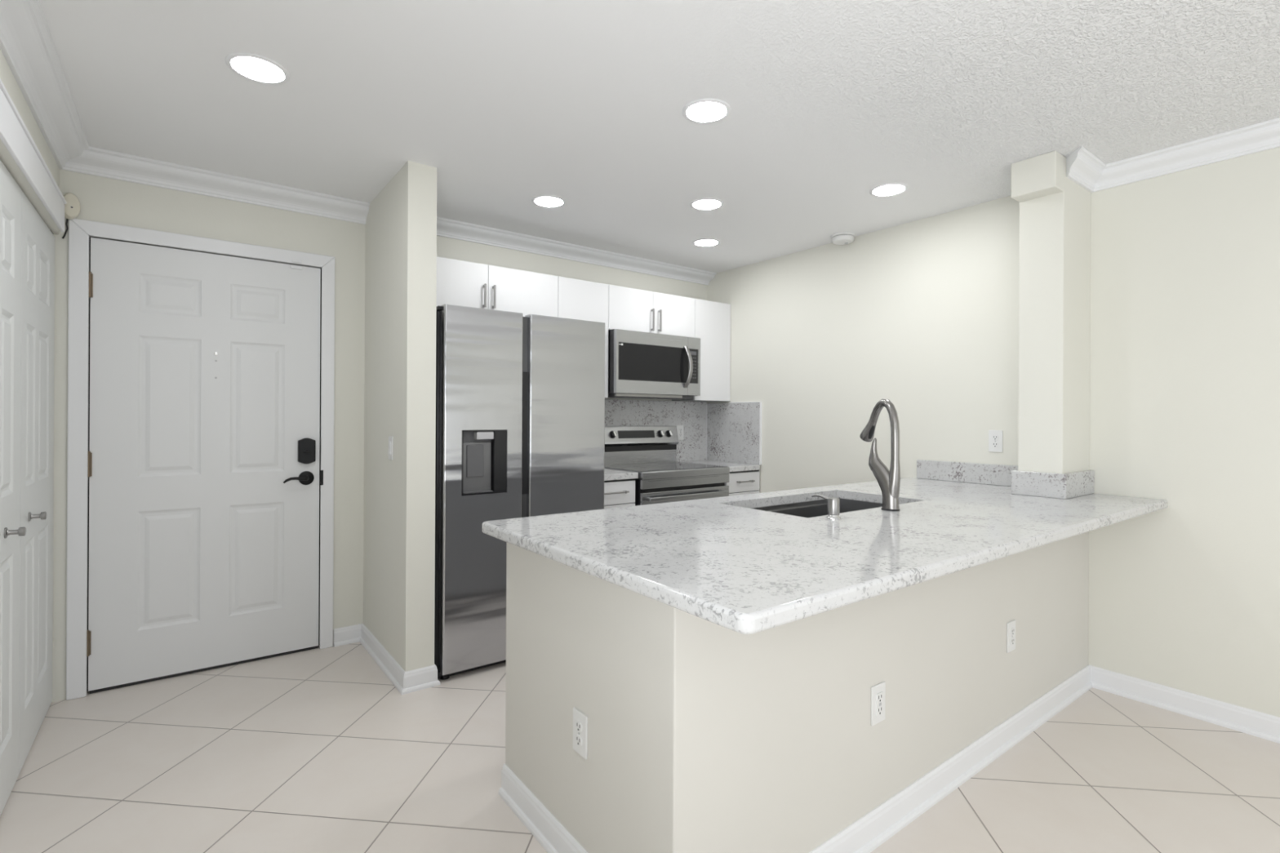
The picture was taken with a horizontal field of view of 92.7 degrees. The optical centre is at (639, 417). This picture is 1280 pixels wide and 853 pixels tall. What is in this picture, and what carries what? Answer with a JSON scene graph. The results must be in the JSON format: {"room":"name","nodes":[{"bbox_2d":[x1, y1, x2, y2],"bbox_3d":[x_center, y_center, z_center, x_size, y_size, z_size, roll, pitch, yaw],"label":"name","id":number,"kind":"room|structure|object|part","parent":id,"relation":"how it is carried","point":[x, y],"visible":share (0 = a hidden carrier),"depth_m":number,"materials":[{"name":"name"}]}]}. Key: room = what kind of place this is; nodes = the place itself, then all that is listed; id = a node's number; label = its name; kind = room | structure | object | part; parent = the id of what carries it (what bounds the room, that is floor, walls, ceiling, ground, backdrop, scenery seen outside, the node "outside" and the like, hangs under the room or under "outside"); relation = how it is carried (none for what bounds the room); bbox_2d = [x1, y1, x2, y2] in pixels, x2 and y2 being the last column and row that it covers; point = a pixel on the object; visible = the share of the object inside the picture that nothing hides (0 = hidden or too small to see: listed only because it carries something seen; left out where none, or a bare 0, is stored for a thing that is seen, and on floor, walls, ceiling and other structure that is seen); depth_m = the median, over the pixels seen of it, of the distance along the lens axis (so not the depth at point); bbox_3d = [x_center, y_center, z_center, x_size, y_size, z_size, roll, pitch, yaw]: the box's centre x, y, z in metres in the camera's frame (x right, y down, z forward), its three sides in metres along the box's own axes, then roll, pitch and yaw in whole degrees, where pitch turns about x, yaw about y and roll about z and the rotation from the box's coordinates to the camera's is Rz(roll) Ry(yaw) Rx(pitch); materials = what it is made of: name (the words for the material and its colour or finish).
{"room":"apartment kitchen","nodes":[
{"label":"apartment kitchen","id":0,"kind":"room"},
{"bbox_2d":[0,48,59,235],"bbox_3d":[-0.295,0.046,-0.428,0.130,2.425,7.672,0,0,-37],"label":"wall","id":1,"kind":"structure","parent":0,"point":[6,77],"depth_m":2.11,"materials":[{"name":"beige paint"}]},
{"bbox_2d":[0,160,26,815],"bbox_3d":[-1.926,0.227,1.834,0.080,2.015,0.686,0,0,-37],"label":"door","id":2,"kind":"structure","parent":1,"relation":"in","point":[11,194],"depth_m":1.97,"materials":[{"name":"white paint"}]},
{"bbox_3d":[-1.980,0.364,1.934,0.046,0.034,0.034,0,0,-37],"label":"knob","id":3,"kind":"part","parent":2,"relation":"part of","materials":[{"name":"silver metal"}]},
{"bbox_2d":[0,138,60,231],"bbox_3d":[-1.769,-0.846,1.643,0.036,0.118,2.360,0,0,-37],"label":"trim","id":4,"kind":"structure","parent":1,"relation":"attached to","point":[6,157],"depth_m":2.09,"materials":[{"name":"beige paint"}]},
{"bbox_2d":[0,78,66,232],"bbox_3d":[-1.755,-0.851,1.655,0.036,0.134,2.360,0,0,-37],"label":"trim","id":5,"kind":"structure","parent":1,"relation":"attached to","point":[15,135],"depth_m":1.98,"materials":[{"name":"white paint"}]},
{"bbox_2d":[18,191,54,773],"bbox_3d":[-2.341,0.225,2.386,0.080,2.015,0.683,0,0,-37],"label":"door","id":6,"kind":"structure","parent":1,"relation":"in","point":[37,268],"depth_m":2.33,"materials":[{"name":"white paint"}]},
{"bbox_3d":[-2.209,0.363,2.237,0.046,0.034,0.034,0,0,-37],"label":"knob","id":7,"kind":"part","parent":6,"relation":"part of","materials":[{"name":"silver metal"}]},
{"bbox_2d":[51,169,707,702],"bbox_3d":[-1.084,0.042,3.862,4.271,2.425,0.130,0,0,-37],"label":"wall","id":8,"kind":"structure","parent":0,"point":[101,199],"depth_m":3.31,"materials":[{"name":"beige paint"}]},
{"bbox_2d":[62,192,80,239],"bbox_3d":[-2.495,-0.881,2.669,0.069,0.197,0.064,0,0,-37],"label":"sensor","id":9,"kind":"object","parent":8,"relation":"attached to","point":[73,207],"visible":0.91,"depth_m":2.66,"materials":[{"name":"beige plastic"}]},
{"bbox_2d":[0,0,369,224],"bbox_3d":[0.263,-1.118,-0.012,1.253,0.092,7.672,0,0,-37],"label":"trim","id":10,"kind":"structure","parent":8,"relation":"attached to","point":[27,46],"depth_m":2.65,"materials":[{"name":"white paint"}]},
{"bbox_2d":[66,218,335,700],"bbox_3d":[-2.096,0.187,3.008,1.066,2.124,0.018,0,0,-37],"label":"trim","id":11,"kind":"structure","parent":8,"relation":"attached to","point":[79,230],"depth_m":2.72,"materials":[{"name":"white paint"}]},
{"bbox_2d":[86,237,323,693],"bbox_3d":[-2.098,0.210,3.014,0.955,2.076,0.103,0,0,-37],"label":"door","id":12,"kind":"structure","parent":8,"relation":"in","point":[203,454],"depth_m":2.98,"materials":[{"name":"white paint"}]},
{"bbox_3d":[-1.811,-0.805,3.216,0.054,0.044,0.030,0,0,-37],"label":"latch plate","id":13,"kind":"part","parent":12,"relation":"part of","materials":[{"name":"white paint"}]},
{"bbox_3d":[-1.796,0.329,3.193,0.031,0.031,0.123,0,0,45],"label":"lever handle","id":14,"kind":"part","parent":12,"relation":"part of","materials":[{"name":"black metal"}]},
{"bbox_3d":[-1.713,0.326,3.284,0.015,0.080,0.002,0,0,-37],"label":"strike plate","id":15,"kind":"part","parent":12,"relation":"part of","materials":[{"name":"black"}]},
{"bbox_2d":[435,256,558,317],"bbox_3d":[-0.967,-0.743,3.675,0.945,0.305,0.300,0,0,-37],"label":"upper cabinet","id":16,"kind":"object","parent":8,"relation":"attached to","point":[459,282],"visible":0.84,"depth_m":3.61,"materials":[{"name":"white wood"}]},
{"bbox_3d":[-1.089,-0.744,3.448,0.476,0.304,0.019,0,0,-37],"label":"door","id":17,"kind":"part","parent":16,"relation":"part of","materials":[{"name":"white laminate"}]},
{"bbox_3d":[-0.905,-0.706,3.554,0.011,0.137,0.032,0,0,-37],"label":"handle","id":18,"kind":"part","parent":16,"relation":"part of","materials":[{"name":"silver metal"}]},
{"bbox_3d":[-0.859,-0.706,3.589,0.011,0.137,0.032,0,0,-37],"label":"handle","id":19,"kind":"part","parent":16,"relation":"part of","materials":[{"name":"silver metal"}]},
{"bbox_3d":[-0.710,-0.742,3.733,0.465,0.304,0.019,0,0,-37],"label":"door","id":20,"kind":"part","parent":16,"relation":"part of","materials":[{"name":"white laminate"}]},
{"bbox_2d":[436,217,716,285],"bbox_3d":[-0.410,-1.127,4.218,2.496,0.080,0.105,0,0,-37],"label":"trim","id":21,"kind":"structure","parent":8,"relation":"attached to","point":[446,228],"depth_m":4.13,"materials":[{"name":"white paint"}]},
{"bbox_2d":[557,276,608,398],"bbox_3d":[-0.446,-0.511,4.089,0.383,0.762,0.268,0,0,-37],"label":"upper cabinet","id":22,"kind":"object","parent":8,"relation":"attached to","point":[579,300],"visible":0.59,"depth_m":3.99,"materials":[{"name":"white wood"}]},
{"bbox_2d":[608,284,694,337],"bbox_3d":[0.030,-0.739,4.426,0.777,0.302,0.300,0,0,-37],"label":"upper cabinet","id":23,"kind":"object","parent":8,"relation":"attached to","point":[628,308],"visible":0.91,"depth_m":4.30,"materials":[{"name":"white wood"}]},
{"bbox_3d":[-0.063,-0.740,4.220,0.380,0.301,0.019,0,0,-37],"label":"door","id":24,"kind":"part","parent":23,"relation":"part of","materials":[{"name":"white laminate"}]},
{"bbox_3d":[0.089,-0.685,4.303,0.011,0.156,0.032,0,0,-37],"label":"handle","id":25,"kind":"part","parent":23,"relation":"part of","materials":[{"name":"silver metal"}]},
{"bbox_2d":[608,328,700,399],"bbox_3d":[0.065,-0.359,4.367,0.755,0.454,0.379,0,0,-37],"label":"microwave","id":26,"kind":"object","parent":23,"relation":"attached to","point":[642,365],"visible":0.95,"depth_m":4.22,"materials":[{"name":"silver metal"}]},
{"bbox_3d":[0.348,-0.361,4.379,0.062,0.299,0.032,0,0,39],"label":"handle","id":27,"kind":"part","parent":26,"relation":"part of","materials":[{"name":"silver metal"}]},
{"bbox_3d":[0.379,-0.371,4.454,0.099,0.250,0.023,0,0,-37],"label":"control panel","id":28,"kind":"part","parent":26,"relation":"part of","materials":[{"name":"black glass"}]},
{"bbox_3d":[0.387,-0.369,4.461,0.121,0.422,0.028,0,0,-37],"label":"control frame","id":29,"kind":"part","parent":26,"relation":"part of","materials":[{"name":"silver metal"}]},
{"bbox_3d":[0.141,-0.685,4.342,0.011,0.156,0.032,0,0,-37],"label":"handle","id":30,"kind":"part","parent":23,"relation":"part of","materials":[{"name":"silver metal"}]},
{"bbox_3d":[0.248,-0.738,4.455,0.393,0.301,0.019,0,0,-37],"label":"door","id":31,"kind":"part","parent":23,"relation":"part of","materials":[{"name":"white laminate"}]},
{"bbox_2d":[604,399,706,465],"bbox_3d":[-0.062,0.127,4.538,1.502,0.506,0.019,0,0,-37],"label":"backsplash","id":32,"kind":"structure","parent":8,"relation":"attached to","point":[692,415],"depth_m":4.76,"materials":[{"name":"stone"}]},
{"bbox_2d":[676,425,683,439],"bbox_3d":[0.318,0.122,4.805,0.070,0.115,0.010,0,0,-37],"label":"wall outlet","id":33,"kind":"object","parent":32,"relation":"attached to","point":[679,428],"visible":0.94,"depth_m":4.80,"materials":[{"name":"white plastic"}]},
{"bbox_2d":[679,428,682,436],"bbox_3d":[0.318,0.122,4.804,0.033,0.067,0.005,0,0,-37],"label":"receptacle","id":34,"kind":"object","parent":33,"relation":"attached to","point":[680,429],"depth_m":4.80,"materials":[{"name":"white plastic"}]},
{"bbox_2d":[363,160,436,671],"bbox_3d":[-1.255,0.041,3.147,0.132,2.425,0.807,0,0,-37],"label":"wall","id":35,"kind":"structure","parent":0,"point":[401,224],"depth_m":2.86,"materials":[{"name":"beige paint"}]},
{"bbox_2d":[333,623,440,694],"bbox_3d":[-1.299,1.207,3.106,0.867,0.092,0.197,0,0,44],"label":"baseboard","id":36,"kind":"structure","parent":35,"relation":"attached to","point":[411,681],"depth_m":2.96,"materials":[{"name":"white paint"}]},
{"bbox_2d":[387,435,393,460],"bbox_3d":[-1.221,0.151,2.980,0.014,0.115,0.070,0,0,-37],"label":"light switch","id":37,"kind":"object","parent":35,"relation":"attached to","point":[390,452],"visible":1,"depth_m":2.97,"materials":[{"name":"white plastic"}]},
{"bbox_2d":[0,641,1279,852],"bbox_3d":[1.010,1.306,0.623,5.031,0.080,8.172,0,0,-37],"label":"floor","id":38,"kind":"structure","parent":0,"point":[317,750],"depth_m":2.13,"materials":[{"name":"beige tile"}]},
{"bbox_2d":[434,304,604,679],"bbox_3d":[-0.792,0.362,3.442,0.930,1.786,0.750,0,0,-37],"label":"refrigerator","id":39,"kind":"object","parent":38,"relation":"on","point":[520,400],"visible":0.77,"depth_m":3.04,"materials":[{"name":"silver metal"}]},
{"bbox_3d":[-0.808,0.246,3.006,0.152,0.244,0.018,0,0,-37],"label":"dispenser plate","id":40,"kind":"part","parent":39,"relation":"part of","materials":[{"name":"grey plastic"}]},
{"bbox_3d":[-0.780,0.343,3.019,0.407,1.749,0.060,0,0,-37],"label":"freezer door","id":41,"kind":"part","parent":39,"relation":"part of","materials":[{"name":"silver metal"}]},
{"bbox_3d":[-0.772,0.091,3.018,0.088,0.038,0.042,0,0,-37],"label":"dispenser spout","id":42,"kind":"part","parent":39,"relation":"part of","materials":[{"name":"grey plastic"}]},
{"bbox_3d":[-0.401,0.345,3.305,0.467,1.749,0.060,0,0,-37],"label":"fresh food door","id":43,"kind":"part","parent":39,"relation":"part of","materials":[{"name":"silver metal"}]},
{"bbox_2d":[604,478,635,509],"bbox_3d":[-0.338,0.822,3.957,0.368,0.872,0.618,0,0,-37],"label":"base cabinet","id":44,"kind":"object","parent":38,"relation":"on","point":[617,493],"visible":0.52,"depth_m":3.77,"materials":[{"name":"white laminate"}]},
{"bbox_3d":[-0.161,0.462,3.726,0.214,0.018,0.037,0,0,-37],"label":"handle","id":45,"kind":"part","parent":44,"relation":"part of","materials":[{"name":"silver metal"}]},
{"bbox_3d":[-0.181,0.848,3.748,0.360,0.612,0.020,0,0,-37],"label":"door","id":46,"kind":"part","parent":44,"relation":"part of","materials":[{"name":"white laminate"}]},
{"bbox_2d":[604,468,638,480],"bbox_3d":[-0.335,0.366,3.959,0.379,0.038,0.575,0,0,-37],"label":"countertop","id":47,"kind":"structure","parent":44,"relation":"on","point":[609,474],"depth_m":3.79,"materials":[{"name":"white stone"}]},
{"bbox_2d":[604,426,729,506],"bbox_3d":[0.157,0.665,4.273,0.771,1.192,0.636,0,0,-37],"label":"range","id":48,"kind":"object","parent":38,"relation":"on","point":[669,480],"visible":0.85,"depth_m":4.26,"materials":[{"name":"silver metal"}]},
{"bbox_3d":[-0.189,0.124,4.323,0.054,0.053,0.035,0,0,-37],"label":"knob","id":49,"kind":"part","parent":48,"relation":"part of","materials":[{"name":"black ceramic"}]},
{"bbox_3d":[0.158,0.126,4.585,0.054,0.053,0.035,0,0,-37],"label":"knob","id":50,"kind":"part","parent":48,"relation":"part of","materials":[{"name":"black ceramic"}]},
{"bbox_2d":[604,462,729,479],"bbox_3d":[0.156,0.369,4.278,0.768,0.051,0.555,0,0,-37],"label":"cooktop","id":51,"kind":"object","parent":48,"relation":"in","point":[649,470],"depth_m":4.14,"materials":[{"name":"black glass"}]},
{"bbox_3d":[0.224,0.127,4.634,0.054,0.053,0.035,0,0,-37],"label":"knob","id":52,"kind":"part","parent":48,"relation":"part of","materials":[{"name":"silver metal"}]},
{"bbox_3d":[0.307,0.721,4.076,0.768,0.482,0.040,0,0,-37],"label":"oven door","id":53,"kind":"part","parent":48,"relation":"part of","materials":[{"name":"silver metal"}]},
{"bbox_3d":[0.308,0.426,4.075,0.768,0.060,0.043,0,0,-37],"label":"panel","id":54,"kind":"part","parent":48,"relation":"part of","materials":[{"name":"silver metal"}]},
{"bbox_3d":[0.327,0.520,4.035,0.690,0.028,0.052,0,0,-37],"label":"handle","id":55,"kind":"part","parent":48,"relation":"part of","materials":[{"name":"silver metal"}]},
{"bbox_2d":[724,470,759,496],"bbox_3d":[0.587,0.827,4.654,0.356,0.872,0.618,0,0,-37],"label":"base cabinet","id":56,"kind":"object","parent":38,"relation":"on","point":[740,482],"visible":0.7,"depth_m":4.44,"materials":[{"name":"white laminate"}]},
{"bbox_2d":[680,460,759,471],"bbox_3d":[0.580,0.371,4.648,0.342,0.038,0.575,0,0,-37],"label":"countertop","id":57,"kind":"structure","parent":56,"relation":"on","point":[734,467],"depth_m":4.51,"materials":[{"name":"white stone"}]},
{"bbox_3d":[0.744,0.853,4.444,0.348,0.612,0.020,0,0,-37],"label":"door","id":58,"kind":"part","parent":56,"relation":"part of","materials":[{"name":"white laminate"}]},
{"bbox_3d":[0.763,0.467,4.422,0.173,0.018,0.037,0,0,-37],"label":"handle","id":59,"kind":"part","parent":56,"relation":"part of","materials":[{"name":"silver metal"}]},
{"bbox_2d":[39,0,1279,273],"bbox_3d":[1.024,-1.220,0.623,5.031,0.120,8.172,0,0,-37],"label":"ceiling","id":60,"kind":"structure","parent":0,"point":[512,103],"depth_m":2.22,"materials":[{"name":"white paint"}]},
{"bbox_2d":[225,52,289,84],"bbox_3d":[-1.285,-1.169,2.053,0.184,0.005,0.184,0,0,-37],"label":"recessed light","id":61,"kind":"object","parent":60,"relation":"in","point":[255,68],"visible":1,"depth_m":2.04,"materials":[{"name":"white paint"}]},
{"bbox_2d":[531,195,565,208],"bbox_3d":[-0.493,-1.165,3.302,0.184,0.005,0.184,0,0,-37],"label":"recessed light","id":62,"kind":"object","parent":60,"relation":"in","point":[544,201],"visible":1,"depth_m":3.29,"materials":[{"name":"white plastic"}]},
{"bbox_2d":[692,238,719,246],"bbox_3d":[0.442,-1.160,4.062,0.184,0.005,0.184,0,0,-37],"label":"recessed light","id":63,"kind":"object","parent":60,"relation":"in","point":[704,242],"visible":1,"depth_m":4.06,"materials":[{"name":"white plastic"}]},
{"bbox_2d":[682,98,730,123],"bbox_3d":[0.252,-1.161,2.321,0.184,0.005,0.184,0,0,-37],"label":"recessed light","id":64,"kind":"object","parent":60,"relation":"in","point":[704,110],"visible":1,"depth_m":2.31,"materials":[{"name":"white plastic"}]},
{"bbox_2d":[689,198,724,210],"bbox_3d":[0.365,-1.161,3.331,0.184,0.005,0.184,0,0,-37],"label":"recessed light","id":65,"kind":"object","parent":60,"relation":"in","point":[703,204],"visible":1,"depth_m":3.33,"materials":[{"name":"white"}]},
{"bbox_2d":[831,231,855,244],"bbox_3d":[1.295,-1.133,3.894,0.148,0.050,0.148,0,0,-37],"label":"smoke detector","id":66,"kind":"object","parent":60,"relation":"attached to","point":[846,237],"visible":1,"depth_m":3.85,"materials":[{"name":"white plastic"}]},
{"bbox_3d":[1.295,-1.152,3.894,0.148,0.012,0.148,0,0,-37],"label":"mounting plate","id":67,"kind":"part","parent":66,"relation":"part of","materials":[{"name":"white plastic"}]},
{"bbox_2d":[869,182,908,196],"bbox_3d":[1.266,-1.156,3.107,0.184,0.005,0.184,0,0,-37],"label":"recessed light","id":68,"kind":"object","parent":60,"relation":"in","point":[889,189],"visible":1,"depth_m":3.10,"materials":[{"name":"white"}]},
{"bbox_2d":[505,531,1088,852],"bbox_3d":[0.841,0.829,2.474,2.578,0.872,0.875,0,0,-37],"label":"wall","id":69,"kind":"structure","parent":0,"point":[704,736],"depth_m":1.69,"materials":[{"name":"beige paint"}]},
{"bbox_2d":[573,706,587,759],"bbox_3d":[-0.164,0.859,1.659,0.009,0.115,0.070,0,0,-37],"label":"wall outlet","id":70,"kind":"object","parent":69,"relation":"attached to","point":[580,719],"visible":1,"depth_m":1.65,"materials":[{"name":"white plastic"}]},
{"bbox_2d":[575,720,582,732],"bbox_3d":[-0.166,0.840,1.658,0.004,0.026,0.031,0,0,-37],"label":"receptacle","id":71,"kind":"object","parent":70,"relation":"attached to","point":[578,722],"depth_m":1.66,"materials":[{"name":"white plastic"}]},
{"bbox_2d":[575,734,582,746],"bbox_3d":[-0.166,0.878,1.658,0.004,0.026,0.031,0,0,-37],"label":"receptacle","id":72,"kind":"object","parent":70,"relation":"attached to","point":[578,737],"depth_m":1.66,"materials":[{"name":"white plastic"}]},
{"bbox_2d":[481,477,1167,634],"bbox_3d":[0.888,0.373,2.348,2.656,0.038,1.196,0,0,-37],"label":"countertop","id":73,"kind":"structure","parent":69,"relation":"on","point":[726,562],"depth_m":1.75,"materials":[{"name":"white stone"}]},
{"bbox_2d":[752,497,882,517],"bbox_3d":[0.772,0.508,2.551,0.832,0.232,0.479,0,0,-37],"label":"sink","id":74,"kind":"object","parent":73,"relation":"in","point":[812,508],"visible":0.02,"depth_m":2.84,"materials":[{"name":"silver metal"}]},
{"bbox_2d":[811,493,841,519],"bbox_3d":[0.653,0.314,2.149,0.052,0.078,0.119,0,0,-37],"label":"soap dispenser","id":75,"kind":"object","parent":73,"relation":"on","point":[833,504],"visible":1,"depth_m":2.11,"materials":[{"name":"silver metal"}]},
{"bbox_2d":[859,399,900,511],"bbox_3d":[0.936,0.141,2.419,0.088,0.426,0.250,0,0,-9],"label":"kitchen faucet","id":76,"kind":"object","parent":73,"relation":"on","point":[889,481],"visible":1,"depth_m":2.32,"materials":[{"name":"silver metal"}]},
{"bbox_3d":[0.921,0.146,2.380,0.042,0.129,0.058,0,0,-37],"label":"lever handle","id":77,"kind":"part","parent":76,"relation":"part of","materials":[{"name":"grey metal"}]},
{"bbox_3d":[0.957,0.049,2.392,0.030,0.241,0.183,0,0,-9],"label":"spout","id":78,"kind":"part","parent":76,"relation":"part of","materials":[{"name":"grey metal"}]},
{"bbox_2d":[916,459,1094,498],"bbox_3d":[1.746,0.304,3.121,0.357,0.108,0.863,0,0,-37],"label":"upstand","id":79,"kind":"object","parent":73,"relation":"on","point":[1070,485],"visible":0.85,"depth_m":2.86,"materials":[{"name":"stone"}]},
{"bbox_2d":[871,681,885,725],"bbox_3d":[0.714,0.857,1.825,0.070,0.115,0.010,0,0,-37],"label":"wall outlet","id":80,"kind":"object","parent":69,"relation":"attached to","point":[878,691],"visible":1,"depth_m":1.82,"materials":[{"name":"white plastic"}]},
{"bbox_2d":[875,691,883,716],"bbox_3d":[0.715,0.857,1.823,0.033,0.067,0.005,0,0,-37],"label":"receptacle","id":81,"kind":"object","parent":80,"relation":"attached to","point":[879,695],"depth_m":1.82,"materials":[{"name":"white plastic"}]},
{"bbox_2d":[498,664,1279,852],"bbox_3d":[2.343,1.225,0.459,2.600,0.095,5.905,0,0,-37],"label":"baseboard","id":82,"kind":"structure","parent":69,"relation":"attached to","point":[864,835],"depth_m":2.19,"materials":[{"name":"white paint"}]},
{"bbox_2d":[1006,619,1015,653],"bbox_3d":[1.449,0.854,2.378,0.070,0.115,0.009,0,0,-37],"label":"wall outlet","id":83,"kind":"object","parent":69,"relation":"attached to","point":[1011,626],"visible":1,"depth_m":2.37,"materials":[{"name":"white plastic"}]},
{"bbox_2d":[1010,627,1014,635],"bbox_3d":[1.450,0.835,2.377,0.031,0.026,0.004,0,0,-37],"label":"receptacle","id":84,"kind":"object","parent":83,"relation":"attached to","point":[1012,629],"depth_m":2.37,"materials":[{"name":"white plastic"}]},
{"bbox_2d":[1010,637,1014,644],"bbox_3d":[1.450,0.873,2.377,0.031,0.026,0.004,0,0,-37],"label":"receptacle","id":85,"kind":"object","parent":83,"relation":"attached to","point":[1012,639],"depth_m":2.37,"materials":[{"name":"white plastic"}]},
{"bbox_2d":[706,146,1279,717],"bbox_3d":[2.909,0.063,1.985,0.130,2.425,7.672,0,0,-37],"label":"wall","id":86,"kind":"structure","parent":0,"point":[920,316],"depth_m":2.79,"materials":[{"name":"beige paint"}]},
{"bbox_2d":[671,298,730,401],"bbox_3d":[0.481,-0.506,4.787,0.375,0.762,0.268,0,0,-37],"label":"upper cabinet","id":87,"kind":"object","parent":86,"relation":"attached to","point":[712,318],"visible":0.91,"depth_m":4.68,"materials":[{"name":"white wood"}]},
{"bbox_3d":[0.556,-0.506,4.687,0.374,0.761,0.019,0,0,-37],"label":"door","id":88,"kind":"part","parent":87,"relation":"part of","materials":[{"name":"white laminate"}]},
{"bbox_2d":[706,401,762,464],"bbox_3d":[0.725,0.119,4.757,0.022,0.468,0.575,0,0,-37],"label":"backsplash","id":89,"kind":"structure","parent":86,"relation":"attached to","point":[733,429],"depth_m":4.73,"materials":[{"name":"stone"}]},
{"bbox_2d":[988,430,1002,452],"bbox_3d":[1.883,0.127,3.231,0.009,0.115,0.070,0,0,-37],"label":"wall outlet","id":90,"kind":"object","parent":86,"relation":"attached to","point":[995,437],"visible":1,"depth_m":3.23,"materials":[{"name":"white plastic"}]},
{"bbox_2d":[991,435,998,439],"bbox_3d":[1.882,0.108,3.230,0.004,0.026,0.031,0,0,-37],"label":"receptacle","id":91,"kind":"object","parent":90,"relation":"attached to","point":[993,437],"depth_m":3.23,"materials":[{"name":"white plastic"}]},
{"bbox_2d":[991,442,998,447],"bbox_3d":[1.881,0.146,3.230,0.004,0.026,0.031,0,0,-37],"label":"receptacle","id":92,"kind":"object","parent":90,"relation":"attached to","point":[993,444],"depth_m":3.23,"materials":[{"name":"white plastic"}]},
{"bbox_2d":[1066,117,1279,192],"bbox_3d":[3.501,-1.102,0.773,0.393,0.088,5.030,0,0,-37],"label":"trim","id":93,"kind":"structure","parent":86,"relation":"attached to","point":[1083,168],"depth_m":2.63,"materials":[{"name":"white paint"}]},
{"bbox_2d":[1010,151,1090,473],"bbox_3d":[1.915,-0.398,2.842,0.431,1.513,0.180,0,0,-37],"label":"wall column","id":94,"kind":"structure","parent":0,"point":[1055,267],"depth_m":2.77,"materials":[{"name":"beige paint"}]}
]}

